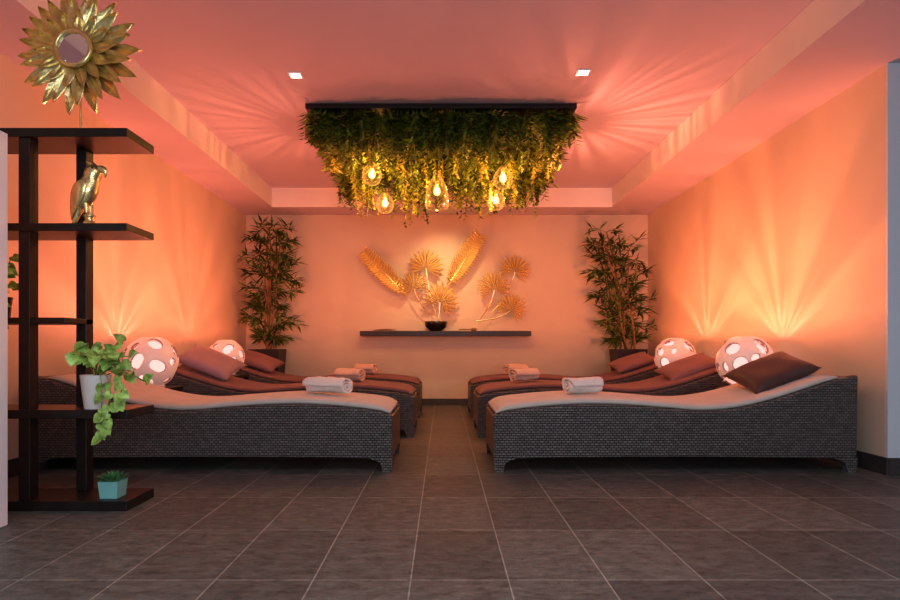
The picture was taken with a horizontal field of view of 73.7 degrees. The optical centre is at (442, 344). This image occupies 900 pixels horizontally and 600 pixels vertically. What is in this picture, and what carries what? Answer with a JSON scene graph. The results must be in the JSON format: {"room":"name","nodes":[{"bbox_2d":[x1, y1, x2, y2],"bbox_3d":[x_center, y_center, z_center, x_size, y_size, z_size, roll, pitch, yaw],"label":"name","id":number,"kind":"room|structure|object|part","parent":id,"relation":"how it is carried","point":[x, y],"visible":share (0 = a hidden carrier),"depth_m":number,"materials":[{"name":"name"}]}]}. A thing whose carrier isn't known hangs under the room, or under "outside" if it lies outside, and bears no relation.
{"room":"spa","nodes":[
{"label":"spa","id":0,"kind":"room"},
{"bbox_2d":[0,131,7,527],"bbox_3d":[-2.081,-0.065,2.450,0.538,1.630,0.100,0,0,0],"label":"wall partition","id":1,"kind":"structure","parent":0,"point":[3,136],"depth_m":2.47,"materials":[{"name":"white paint"}]},
{"bbox_2d":[0,53,245,459],"bbox_3d":[-2.535,-0.438,3.900,0.150,2.375,7.200,0,0,0],"label":"wall","id":2,"kind":"structure","parent":0,"point":[179,287],"depth_m":4.69,"materials":[{"name":"paint"}]},
{"bbox_2d":[8,457,72,477],"bbox_3d":[-2.453,0.700,3.893,0.015,0.100,7.185,0,0,0],"label":"baseboard","id":3,"kind":"structure","parent":2,"relation":"attached to","point":[13,464],"depth_m":3.44,"materials":[{"name":"wood"}]},
{"bbox_2d":[248,349,286,372],"bbox_3d":[-2.077,0.400,7.120,0.350,0.700,0.350,0,0,0],"label":"pot","id":4,"kind":"object","parent":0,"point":[280,354],"depth_m":6.95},
{"bbox_2d":[246,215,647,398],"bbox_3d":[0.050,-0.438,7.575,5.320,2.375,0.150,0,0,0],"label":"wall","id":5,"kind":"structure","parent":0,"point":[341,299],"depth_m":7.50,"materials":[{"name":"paint"}]},
{"bbox_2d":[358,230,486,319],"bbox_3d":[-0.254,-0.864,7.380,1.593,1.115,0.080,0,0,0],"label":"wall art","id":6,"kind":"object","parent":5,"relation":"attached to","point":[399,288],"visible":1,"depth_m":7.38,"materials":[{"name":"gold metal"}]},
{"bbox_3d":[-0.248,-0.541,7.387,0.234,0.328,0.017,0,0,-8],"label":"stem","id":7,"kind":"part","parent":6,"relation":"part of","materials":[{"name":"gold metal"}]},
{"bbox_3d":[-0.142,-0.653,7.400,0.148,0.595,0.014,0,0,0],"label":"stem","id":8,"kind":"part","parent":6,"relation":"part of","materials":[{"name":"gold metal"}]},
{"bbox_2d":[422,399,467,404],"bbox_3d":[0.050,0.710,7.492,5.020,0.080,0.015,0,0,0],"label":"baseboard","id":9,"kind":"structure","parent":5,"relation":"attached to","point":[424,401],"depth_m":7.49,"materials":[{"name":"wood"}]},
{"bbox_2d":[360,331,530,335],"bbox_3d":[0.031,-0.139,7.370,2.070,0.060,0.260,0,0,0],"label":"wall shelf","id":10,"kind":"object","parent":5,"relation":"attached to","point":[362,333],"visible":1,"depth_m":7.24,"materials":[{"name":"brown wood"}]},
{"bbox_2d":[373,329,395,330],"bbox_3d":[-0.711,-0.187,7.344,0.281,0.025,0.029,0,0,3],"label":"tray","id":11,"kind":"object","parent":10,"relation":"on","point":[376,329],"visible":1,"depth_m":7.33,"materials":[{"name":"wood"}]},
{"bbox_2d":[425,321,446,330],"bbox_3d":[-0.086,-0.228,7.360,0.280,0.118,0.280,0,0,0],"label":"bowl","id":12,"kind":"object","parent":10,"relation":"on","point":[431,325],"visible":0.89,"depth_m":7.26,"materials":[{"name":"black ceramic"}]},
{"bbox_2d":[459,328,476,330],"bbox_3d":[0.304,-0.189,7.340,0.220,0.038,0.040,0,0,0],"label":"mallet","id":13,"kind":"object","parent":10,"relation":"on","point":[471,329],"visible":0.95,"depth_m":7.33,"materials":[{"name":"wood"}]},
{"bbox_2d":[476,253,531,321],"bbox_3d":[0.755,-0.708,7.380,0.696,0.852,0.080,0,0,0],"label":"wall art","id":14,"kind":"object","parent":5,"relation":"attached to","point":[514,257],"visible":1,"depth_m":7.38,"materials":[{"name":"gold metal"}]},
{"bbox_3d":[0.544,-0.498,7.387,0.187,0.363,0.017,0,0,10],"label":"stem","id":15,"kind":"part","parent":14,"relation":"part of","materials":[{"name":"gold metal"}]},
{"bbox_3d":[0.625,-0.363,7.393,0.437,0.146,0.016,0,0,2],"label":"stem","id":16,"kind":"part","parent":14,"relation":"part of","materials":[{"name":"gold metal"}]},
{"bbox_3d":[0.747,-0.652,7.400,0.295,0.500,0.014,0,0,0],"label":"stem","id":17,"kind":"part","parent":14,"relation":"part of","materials":[{"name":"gold metal"}]},
{"bbox_2d":[0,405,899,599],"bbox_3d":[0.400,0.800,2.575,9.200,0.100,10.150,0,0,0],"label":"floor","id":18,"kind":"structure","parent":0,"point":[442,524],"depth_m":2.41,"materials":[{"name":"tile"}]},
{"bbox_2d":[0,128,153,510],"bbox_3d":[-1.812,-0.115,2.833,0.775,1.730,0.255,0,0,0],"label":"shelving unit","id":19,"kind":"object","parent":18,"relation":"on","point":[28,143],"visible":1,"depth_m":2.74,"materials":[{"name":"black wood"}]},
{"bbox_2d":[8,297,13,317],"bbox_3d":[-2.085,-0.175,2.830,0.104,0.100,0.104,0,0,0],"label":"pot","id":20,"kind":"object","parent":19,"relation":"on","point":[10,299],"depth_m":2.83,"materials":[{"name":"white ceramic"}]},
{"bbox_2d":[8,253,18,328],"bbox_3d":[-2.058,-0.253,2.764,0.220,0.361,0.188,0,0,32],"label":"ivy","id":21,"kind":"object","parent":19,"relation":"on","point":[12,272],"visible":0.28,"depth_m":2.82,"materials":[{"name":"green plant"}]},
{"bbox_3d":[-1.896,-0.117,2.745,0.052,1.645,0.060,0,0,0],"label":"post","id":22,"kind":"part","parent":19,"relation":"part of","materials":[{"name":"black wood"}]},
{"bbox_2d":[16,0,141,127],"bbox_3d":[-1.703,-1.318,2.800,0.584,0.676,0.110,0,0,0],"label":"sunburst mirror","id":23,"kind":"object","parent":19,"relation":"on","point":[76,50],"visible":0.98,"depth_m":2.78,"materials":[{"name":"gold metal"}]},
{"bbox_2d":[53,28,92,67],"bbox_3d":[-1.703,-1.367,2.769,0.180,0.180,0.034,0,0,0],"label":"mirror","id":24,"kind":"object","parent":23,"relation":"attached to","point":[72,47],"depth_m":2.77,"materials":[{"name":"clear glass"}]},
{"bbox_3d":[-1.703,-1.154,2.820,0.009,0.327,0.009,0,0,-23],"label":"stand rod","id":25,"kind":"part","parent":23,"relation":"part of","materials":[{"name":"gold metal"}]},
{"bbox_3d":[-1.812,0.728,2.833,0.775,0.045,0.255,0,0,0],"label":"board","id":26,"kind":"part","parent":19,"relation":"part of","materials":[{"name":"black wood"}]},
{"bbox_3d":[-1.740,-0.117,2.915,0.050,1.645,0.060,0,0,0],"label":"post","id":27,"kind":"part","parent":19,"relation":"part of","materials":[{"name":"black wood"}]},
{"bbox_2d":[70,161,107,222],"bbox_3d":[-1.636,-0.702,2.780,0.165,0.303,0.104,0,0,0],"label":"parrot figurine","id":28,"kind":"object","parent":19,"relation":"on","point":[84,191],"visible":0.96,"depth_m":2.76,"materials":[{"name":"gold metal"}]},
{"bbox_2d":[65,334,152,444],"bbox_3d":[-1.544,0.197,2.750,0.371,0.500,0.192,0,0,0],"label":"pothos","id":29,"kind":"object","parent":19,"relation":"on","point":[95,387],"visible":1,"depth_m":2.73,"materials":[{"name":"green plant"}]},
{"bbox_2d":[79,374,111,408],"bbox_3d":[-1.608,0.215,2.780,0.132,0.155,0.132,0,0,0],"label":"pot","id":30,"kind":"object","parent":29,"relation":"on","point":[88,382],"depth_m":2.73,"materials":[{"name":"white ceramic"}]},
{"bbox_3d":[-1.553,0.197,2.749,0.311,0.432,0.163,0,0,0],"label":"stem","id":31,"kind":"part","parent":29,"relation":"part of","materials":[{"name":"green plant"}]},
{"bbox_2d":[97,470,131,498],"bbox_3d":[-1.533,0.644,2.790,0.150,0.122,0.153,0,0,0],"label":"potted succulent","id":32,"kind":"object","parent":19,"relation":"on","point":[111,486],"visible":1,"depth_m":2.75,"materials":[{"name":"teal ceramic"}]},
{"bbox_2d":[97,478,127,498],"bbox_3d":[-1.534,0.666,2.790,0.092,0.078,0.092,0,0,0],"label":"pot","id":33,"kind":"object","parent":32,"relation":"on","point":[109,488],"depth_m":2.75,"materials":[{"name":"teal ceramic"}]},
{"bbox_2d":[164,386,182,391],"bbox_3d":[-2.200,0.534,4.520,0.340,0.431,0.340,0,0,0],"label":"side table","id":34,"kind":"object","parent":18,"relation":"on","point":[177,388],"visible":0.18,"depth_m":4.61,"materials":[{"name":"black wood"}]},
{"bbox_2d":[121,337,179,386],"bbox_3d":[-2.194,0.130,4.524,0.405,0.378,0.411,0,0,0],"label":"globe lamp","id":35,"kind":"object","parent":34,"relation":"on","point":[156,356],"visible":0.73,"depth_m":4.41,"materials":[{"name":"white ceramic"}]},
{"bbox_3d":[-2.200,0.124,4.520,0.298,0.298,0.298,0,0,0],"label":"bulb","id":36,"kind":"part","parent":35,"relation":"part of","materials":[{"name":"glass"}]},
{"bbox_2d":[38,371,399,471],"bbox_3d":[-1.375,0.464,3.870,2.150,0.571,0.660,0,0,0],"label":"sun lounger","id":37,"kind":"object","parent":18,"relation":"on","point":[286,423],"visible":0.8,"depth_m":3.55,"materials":[{"name":"wicker"}]},
{"bbox_3d":[-2.379,0.709,3.576,0.142,0.082,0.060,0,0,0],"label":"leg","id":38,"kind":"part","parent":37,"relation":"part of","materials":[{"name":"wicker"}]},
{"bbox_3d":[-1.327,0.294,3.870,2.025,0.230,0.632,0,0,0],"label":"mattress","id":39,"kind":"part","parent":37,"relation":"part of","materials":[{"name":"white fabric"}]},
{"bbox_2d":[302,376,352,393],"bbox_3d":[-0.742,0.257,3.865,0.308,0.111,0.154,0,0,22],"label":"rolled towel","id":40,"kind":"object","parent":37,"relation":"on","point":[312,384],"visible":1,"depth_m":3.82,"materials":[{"name":"white fabric"}]},
{"bbox_3d":[-0.371,0.709,3.576,0.142,0.082,0.060,0,0,0],"label":"leg","id":41,"kind":"part","parent":37,"relation":"part of","materials":[{"name":"wicker"}]},
{"bbox_3d":[-0.371,0.709,4.164,0.142,0.082,0.060,0,0,0],"label":"leg","id":42,"kind":"part","parent":37,"relation":"part of","materials":[{"name":"wicker"}]},
{"bbox_2d":[231,374,248,379],"bbox_3d":[-2.105,0.518,5.820,0.340,0.463,0.340,0,0,0],"label":"side table","id":43,"kind":"object","parent":18,"relation":"on","point":[245,376],"visible":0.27,"depth_m":5.83,"materials":[{"name":"black wood"}]},
{"bbox_2d":[210,340,245,374],"bbox_3d":[-2.103,0.118,5.820,0.370,0.336,0.371,0,0,0],"label":"globe lamp","id":44,"kind":"object","parent":43,"relation":"on","point":[231,348],"visible":0.43,"depth_m":5.73,"materials":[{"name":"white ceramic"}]},
{"bbox_3d":[-2.105,0.113,5.820,0.265,0.265,0.265,0,0,0],"label":"bulb","id":45,"kind":"part","parent":44,"relation":"part of","materials":[{"name":"white glass"}]},
{"bbox_2d":[236,212,307,372],"bbox_3d":[-2.010,-0.418,7.051,0.821,2.337,0.797,0,0,0],"label":"bamboo","id":46,"kind":"object","parent":18,"relation":"on","point":[280,354],"visible":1,"depth_m":7.08,"materials":[{"name":"plant"}]},
{"bbox_3d":[-2.084,-0.619,7.114,0.051,1.459,0.077,0,0,-37],"label":"stem","id":47,"kind":"part","parent":46,"relation":"part of","materials":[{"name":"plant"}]},
{"bbox_3d":[-2.069,-0.570,7.155,0.046,1.365,0.143,0,0,-39],"label":"stem","id":48,"kind":"part","parent":46,"relation":"part of","materials":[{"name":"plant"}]},
{"bbox_3d":[-2.059,-0.621,7.064,0.092,1.463,0.083,0,0,0],"label":"stem","id":49,"kind":"part","parent":46,"relation":"part of","materials":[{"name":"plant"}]},
{"bbox_3d":[-2.035,-0.616,7.111,0.143,1.455,0.028,0,0,13],"label":"stem","id":50,"kind":"part","parent":46,"relation":"part of","materials":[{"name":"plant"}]},
{"bbox_3d":[-1.998,-0.545,7.093,0.278,1.315,0.043,0,0,38],"label":"stem","id":51,"kind":"part","parent":46,"relation":"part of","materials":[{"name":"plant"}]},
{"bbox_2d":[165,365,416,437],"bbox_3d":[-1.310,0.464,5.170,2.150,0.571,0.660,0,0,0],"label":"sun lounger","id":52,"kind":"object","parent":18,"relation":"on","point":[193,381],"visible":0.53,"depth_m":4.86,"materials":[{"name":"wicker"}]},
{"bbox_2d":[179,345,247,380],"bbox_3d":[-1.988,0.146,5.140,0.510,0.302,0.380,0,0,0],"label":"cushion","id":53,"kind":"object","parent":52,"relation":"on","point":[209,361],"visible":0.99,"depth_m":5.03,"materials":[{"name":"fabric"}]},
{"bbox_3d":[-1.262,0.294,5.170,2.025,0.230,0.632,0,0,0],"label":"mattress","id":54,"kind":"part","parent":52,"relation":"part of","materials":[{"name":"brown fabric"}]},
{"bbox_2d":[333,368,365,381],"bbox_3d":[-0.803,0.257,5.163,0.245,0.117,0.166,0,0,22],"label":"rolled towel","id":55,"kind":"object","parent":52,"relation":"on","point":[357,375],"visible":0.92,"depth_m":5.12,"materials":[{"name":"white fabric"}]},
{"bbox_3d":[-0.306,0.709,4.876,0.142,0.082,0.060,0,0,0],"label":"leg","id":56,"kind":"part","parent":52,"relation":"part of","materials":[{"name":"wicker"}]},
{"bbox_2d":[235,366,421,417],"bbox_3d":[-1.310,0.464,6.450,2.150,0.571,0.660,0,0,0],"label":"sun lounger","id":57,"kind":"object","parent":18,"relation":"on","point":[257,375],"visible":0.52,"depth_m":6.14,"materials":[{"name":"fabric"}]},
{"bbox_2d":[244,350,283,372],"bbox_3d":[-1.969,0.172,6.420,0.466,0.232,0.369,0,0,0],"label":"cushion","id":58,"kind":"object","parent":57,"relation":"on","point":[257,360],"visible":0.87,"depth_m":6.32,"materials":[{"name":"red fabric"}]},
{"bbox_3d":[-1.262,0.294,6.450,2.025,0.230,0.632,0,0,0],"label":"mattress","id":59,"kind":"part","parent":57,"relation":"part of","materials":[{"name":"brown fabric"}]},
{"bbox_2d":[353,363,377,373],"bbox_3d":[-0.833,0.256,6.443,0.245,0.113,0.164,0,0,22],"label":"rolled towel","id":60,"kind":"object","parent":57,"relation":"on","point":[369,368],"visible":0.74,"depth_m":6.39,"materials":[{"name":"white fabric"}]},
{"bbox_2d":[468,362,660,417],"bbox_3d":[1.355,0.464,6.450,2.150,0.571,0.660,0,0,0],"label":"sun lounger","id":61,"kind":"object","parent":18,"relation":"on","point":[647,371],"visible":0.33,"depth_m":6.14,"materials":[{"name":"fabric"}]},
{"bbox_2d":[502,363,527,373],"bbox_3d":[0.782,0.255,6.444,0.246,0.115,0.164,0,0,-20],"label":"rolled towel","id":62,"kind":"object","parent":61,"relation":"on","point":[506,367],"visible":0.56,"depth_m":6.40,"materials":[{"name":"white fabric"}]},
{"bbox_3d":[1.308,0.294,6.450,2.025,0.230,0.632,0,0,0],"label":"mattress","id":63,"kind":"part","parent":61,"relation":"part of","materials":[{"name":"brown fabric"}]},
{"bbox_2d":[606,352,654,372],"bbox_3d":[2.022,0.181,6.420,0.462,0.218,0.372,0,0,0],"label":"cushion","id":64,"kind":"object","parent":61,"relation":"on","point":[630,362],"visible":0.99,"depth_m":6.30,"materials":[{"name":"red fabric"}]},
{"bbox_2d":[474,367,728,437],"bbox_3d":[1.355,0.464,5.170,2.150,0.571,0.660,0,0,0],"label":"sun lounger","id":65,"kind":"object","parent":18,"relation":"on","point":[703,381],"visible":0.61,"depth_m":4.86,"materials":[{"name":"wicker"}]},
{"bbox_3d":[0.351,0.709,4.876,0.142,0.082,0.060,0,0,0],"label":"leg","id":66,"kind":"part","parent":65,"relation":"part of","materials":[{"name":"wicker"}]},
{"bbox_2d":[508,368,539,380],"bbox_3d":[0.702,0.256,5.163,0.245,0.113,0.164,0,0,-20],"label":"rolled towel","id":67,"kind":"object","parent":65,"relation":"on","point":[524,374],"visible":1,"depth_m":5.12,"materials":[{"name":"white fabric"}]},
{"bbox_3d":[1.308,0.294,5.170,2.025,0.230,0.632,0,0,0],"label":"mattress","id":68,"kind":"part","parent":65,"relation":"part of","materials":[{"name":"fabric"}]},
{"bbox_2d":[654,353,718,380],"bbox_3d":[2.099,0.189,5.140,0.478,0.238,0.372,0,0,0],"label":"cushion","id":69,"kind":"object","parent":65,"relation":"on","point":[699,362],"visible":0.91,"depth_m":5.05,"materials":[{"name":"red fabric"}]},
{"bbox_2d":[579,221,658,371],"bbox_3d":[2.062,-0.368,7.086,0.917,2.236,0.729,0,0,0],"label":"bamboo","id":70,"kind":"object","parent":18,"relation":"on","point":[615,353],"visible":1,"depth_m":7.06,"materials":[{"name":"plant"}]},
{"bbox_3d":[2.039,-0.532,7.170,0.331,1.290,0.023,0,0,0],"label":"stem","id":71,"kind":"part","parent":70,"relation":"part of","materials":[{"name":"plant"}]},
{"bbox_3d":[2.065,-0.608,7.099,0.287,1.442,0.026,0,0,-8],"label":"stem","id":72,"kind":"part","parent":70,"relation":"part of","materials":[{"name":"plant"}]},
{"bbox_3d":[2.053,-0.522,7.057,0.310,1.270,0.084,0,0,0],"label":"stem","id":73,"kind":"part","parent":70,"relation":"part of","materials":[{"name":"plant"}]},
{"bbox_3d":[2.116,-0.516,7.168,0.186,1.257,0.031,0,0,18],"label":"stem","id":74,"kind":"part","parent":70,"relation":"part of","materials":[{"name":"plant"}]},
{"bbox_3d":[2.214,-0.499,7.061,0.117,1.220,0.033,0,0,-23],"label":"stem","id":75,"kind":"part","parent":70,"relation":"part of","materials":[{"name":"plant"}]},
{"bbox_2d":[486,374,857,471],"bbox_3d":[1.375,0.464,3.870,2.150,0.571,0.660,0,0,0],"label":"sun lounger","id":76,"kind":"object","parent":18,"relation":"on","point":[813,415],"visible":0.9,"depth_m":3.55,"materials":[{"name":"wicker"}]},
{"bbox_3d":[0.371,0.709,4.164,0.142,0.082,0.060,0,0,0],"label":"leg","id":77,"kind":"part","parent":76,"relation":"part of","materials":[{"name":"wicker"}]},
{"bbox_3d":[0.371,0.709,3.576,0.142,0.082,0.060,0,0,0],"label":"leg","id":78,"kind":"part","parent":76,"relation":"part of","materials":[{"name":"wicker"}]},
{"bbox_2d":[562,377,603,393],"bbox_3d":[0.902,0.260,3.863,0.244,0.110,0.153,0,0,-20],"label":"rolled towel","id":79,"kind":"object","parent":76,"relation":"on","point":[585,384],"visible":1,"depth_m":3.83,"materials":[{"name":"white fabric"}]},
{"bbox_3d":[1.327,0.294,3.870,2.025,0.230,0.632,0,0,0],"label":"mattress","id":80,"kind":"part","parent":76,"relation":"part of","materials":[{"name":"white fabric"}]},
{"bbox_2d":[723,351,821,393],"bbox_3d":[2.093,0.172,3.840,0.447,0.263,0.365,0,0,0],"label":"cushion","id":81,"kind":"object","parent":76,"relation":"on","point":[776,369],"visible":0.97,"depth_m":3.74,"materials":[{"name":"brown fabric"}]},
{"bbox_3d":[2.379,0.709,3.576,0.142,0.082,0.060,0,0,0],"label":"leg","id":82,"kind":"part","parent":76,"relation":"part of","materials":[{"name":"wicker"}]},
{"bbox_3d":[2.275,0.538,4.520,0.340,0.424,0.340,0,0,0],"label":"side table","id":83,"kind":"object","parent":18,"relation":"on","visible":0},
{"bbox_2d":[714,336,773,384],"bbox_3d":[2.280,0.130,4.516,0.416,0.392,0.414,0,0,0],"label":"globe lamp","id":84,"kind":"object","parent":83,"relation":"on","point":[742,350],"visible":0.62,"depth_m":4.42,"materials":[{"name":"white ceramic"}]},
{"bbox_3d":[2.275,0.124,4.520,0.309,0.309,0.309,0,0,0],"label":"bulb","id":85,"kind":"part","parent":84,"relation":"part of","materials":[{"name":"white glass"}]},
{"bbox_3d":[2.250,0.528,5.820,0.340,0.444,0.340,0,0,0],"label":"side table","id":86,"kind":"object","parent":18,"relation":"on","visible":0},
{"bbox_2d":[654,338,695,367],"bbox_3d":[2.252,0.121,5.822,0.411,0.379,0.406,0,0,0],"label":"globe lamp","id":87,"kind":"object","parent":86,"relation":"on","point":[676,349],"visible":0.62,"depth_m":5.71,"materials":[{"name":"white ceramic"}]},
{"bbox_3d":[2.250,0.113,5.820,0.295,0.295,0.295,0,0,0],"label":"bulb","id":88,"kind":"part","parent":87,"relation":"part of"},
{"bbox_2d":[0,0,899,214],"bbox_3d":[0.400,-1.738,2.575,9.200,0.225,10.150,0,0,0],"label":"ceiling","id":89,"kind":"structure","parent":0,"point":[653,63],"depth_m":3.92,"materials":[{"name":"paint"}]},
{"bbox_2d":[287,72,303,78],"bbox_3d":[-1.010,-1.847,4.110,0.094,0.006,0.094,0,0,0],"label":"recessed light","id":90,"kind":"object","parent":89,"relation":"in","point":[293,75],"visible":1,"depth_m":4.11,"materials":[{"name":"white paint"}]},
{"bbox_2d":[17,0,864,206],"bbox_3d":[-0.010,-1.738,3.985,4.000,0.225,6.170,0,0,0],"label":"trim","id":91,"kind":"structure","parent":89,"relation":"attached to","point":[819,16],"depth_m":4.69,"materials":[{"name":"paint"}]},
{"bbox_2d":[295,103,588,227],"bbox_3d":[0.011,-1.520,5.358,2.279,0.657,1.824,0,0,0],"label":"hanging planter","id":92,"kind":"object","parent":89,"relation":"hanging from","point":[408,142],"visible":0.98,"depth_m":4.67,"materials":[{"name":"green plant"}]},
{"bbox_2d":[362,161,381,185],"bbox_3d":[-0.604,-1.585,5.100,0.168,0.454,0.168,0,0,0],"label":"pendant bulb","id":93,"kind":"object","parent":92,"relation":"hanging from","point":[371,174],"visible":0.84,"depth_m":5.08,"materials":[{"name":"clear glass"}]},
{"bbox_3d":[-0.604,-1.456,5.100,0.064,0.086,0.064,0,0,0],"label":"bulb","id":94,"kind":"part","parent":93,"relation":"part of","materials":[{"name":"glass"}]},
{"bbox_2d":[376,191,393,213],"bbox_3d":[-0.541,-1.521,5.600,0.168,0.582,0.168,0,0,0],"label":"pendant bulb","id":95,"kind":"object","parent":92,"relation":"hanging from","point":[384,201],"visible":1,"depth_m":5.58,"materials":[{"name":"clear glass"}]},
{"bbox_3d":[-0.541,-1.328,5.600,0.064,0.086,0.064,0,0,0],"label":"bulb","id":96,"kind":"part","parent":95,"relation":"part of","materials":[{"name":"yellow glass"}]},
{"bbox_2d":[425,171,448,208],"bbox_3d":[-0.051,-1.492,5.150,0.200,0.640,0.200,0,0,0],"label":"pendant bulb","id":97,"kind":"object","parent":92,"relation":"hanging from","point":[436,191],"visible":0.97,"depth_m":5.13,"materials":[{"name":"clear glass"}]},
{"bbox_2d":[435,178,438,185],"bbox_3d":[-0.051,-1.399,5.150,0.036,0.065,0.036,0,0,0],"label":"socket","id":98,"kind":"object","parent":97,"relation":"attached to","point":[436,179],"depth_m":5.14,"materials":[{"name":"gold metal"}]},
{"bbox_3d":[-0.051,-1.325,5.150,0.064,0.086,0.064,0,0,0],"label":"bulb","id":99,"kind":"part","parent":97,"relation":"part of","materials":[{"name":"glass"}]},
{"bbox_3d":[-0.015,-1.831,5.345,2.080,0.037,1.510,0,0,0],"label":"panel","id":100,"kind":"part","parent":92,"relation":"part of","materials":[{"name":"black wood"}]},
{"bbox_2d":[487,188,504,210],"bbox_3d":[0.495,-1.535,5.600,0.168,0.554,0.168,0,0,0],"label":"pendant bulb","id":101,"kind":"object","parent":92,"relation":"hanging from","point":[495,198],"visible":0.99,"depth_m":5.58,"materials":[{"name":"clear glass"}]},
{"bbox_3d":[0.495,-1.356,5.600,0.064,0.086,0.064,0,0,0],"label":"bulb","id":102,"kind":"part","parent":101,"relation":"part of","materials":[{"name":"glass"}]},
{"bbox_2d":[493,165,512,189],"bbox_3d":[0.510,-1.568,5.100,0.168,0.488,0.168,0,0,0],"label":"pendant bulb","id":103,"kind":"object","parent":92,"relation":"hanging from","point":[502,178],"visible":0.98,"depth_m":5.08,"materials":[{"name":"clear glass"}]},
{"bbox_3d":[0.510,-1.423,5.100,0.064,0.086,0.064,0,0,0],"label":"bulb","id":104,"kind":"part","parent":103,"relation":"part of","materials":[{"name":"yellow glass"}]},
{"bbox_2d":[575,69,591,75],"bbox_3d":[0.950,-1.847,4.070,0.094,0.006,0.094,0,0,0],"label":"recessed light","id":105,"kind":"object","parent":89,"relation":"in","point":[580,72],"visible":1,"depth_m":4.07,"materials":[{"name":"white paint"}]},
{"bbox_2d":[609,349,647,371],"bbox_3d":[2.195,0.400,7.120,0.350,0.700,0.350,0,0,0],"label":"pot","id":106,"kind":"object","parent":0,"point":[615,354],"depth_m":6.95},
{"bbox_2d":[648,65,884,456],"bbox_3d":[2.660,-0.438,5.487,0.200,2.375,4.025,0,0,0],"label":"wall","id":107,"kind":"structure","parent":0,"point":[782,245],"depth_m":4.32,"materials":[{"name":"paint"}]},
{"bbox_2d":[828,450,888,475],"bbox_3d":[2.553,0.700,5.465,0.015,0.100,4.040,0,0,0],"label":"baseboard","id":108,"kind":"structure","parent":107,"relation":"attached to","point":[867,461],"depth_m":3.56,"materials":[{"name":"stone"}]},
{"bbox_2d":[885,63,899,457],"bbox_3d":[3.780,-0.438,3.465,2.440,2.375,0.020,0,0,0],"label":"wall","id":109,"kind":"structure","parent":0,"point":[892,70],"depth_m":3.46,"materials":[{"name":"paint"}]},
{"bbox_2d":[889,458,899,475],"bbox_3d":[3.780,0.700,3.447,2.440,0.100,0.015,0,0,0],"label":"baseboard","id":110,"kind":"structure","parent":109,"relation":"attached to","point":[894,463],"depth_m":3.44,"materials":[{"name":"wood"}]}
]}

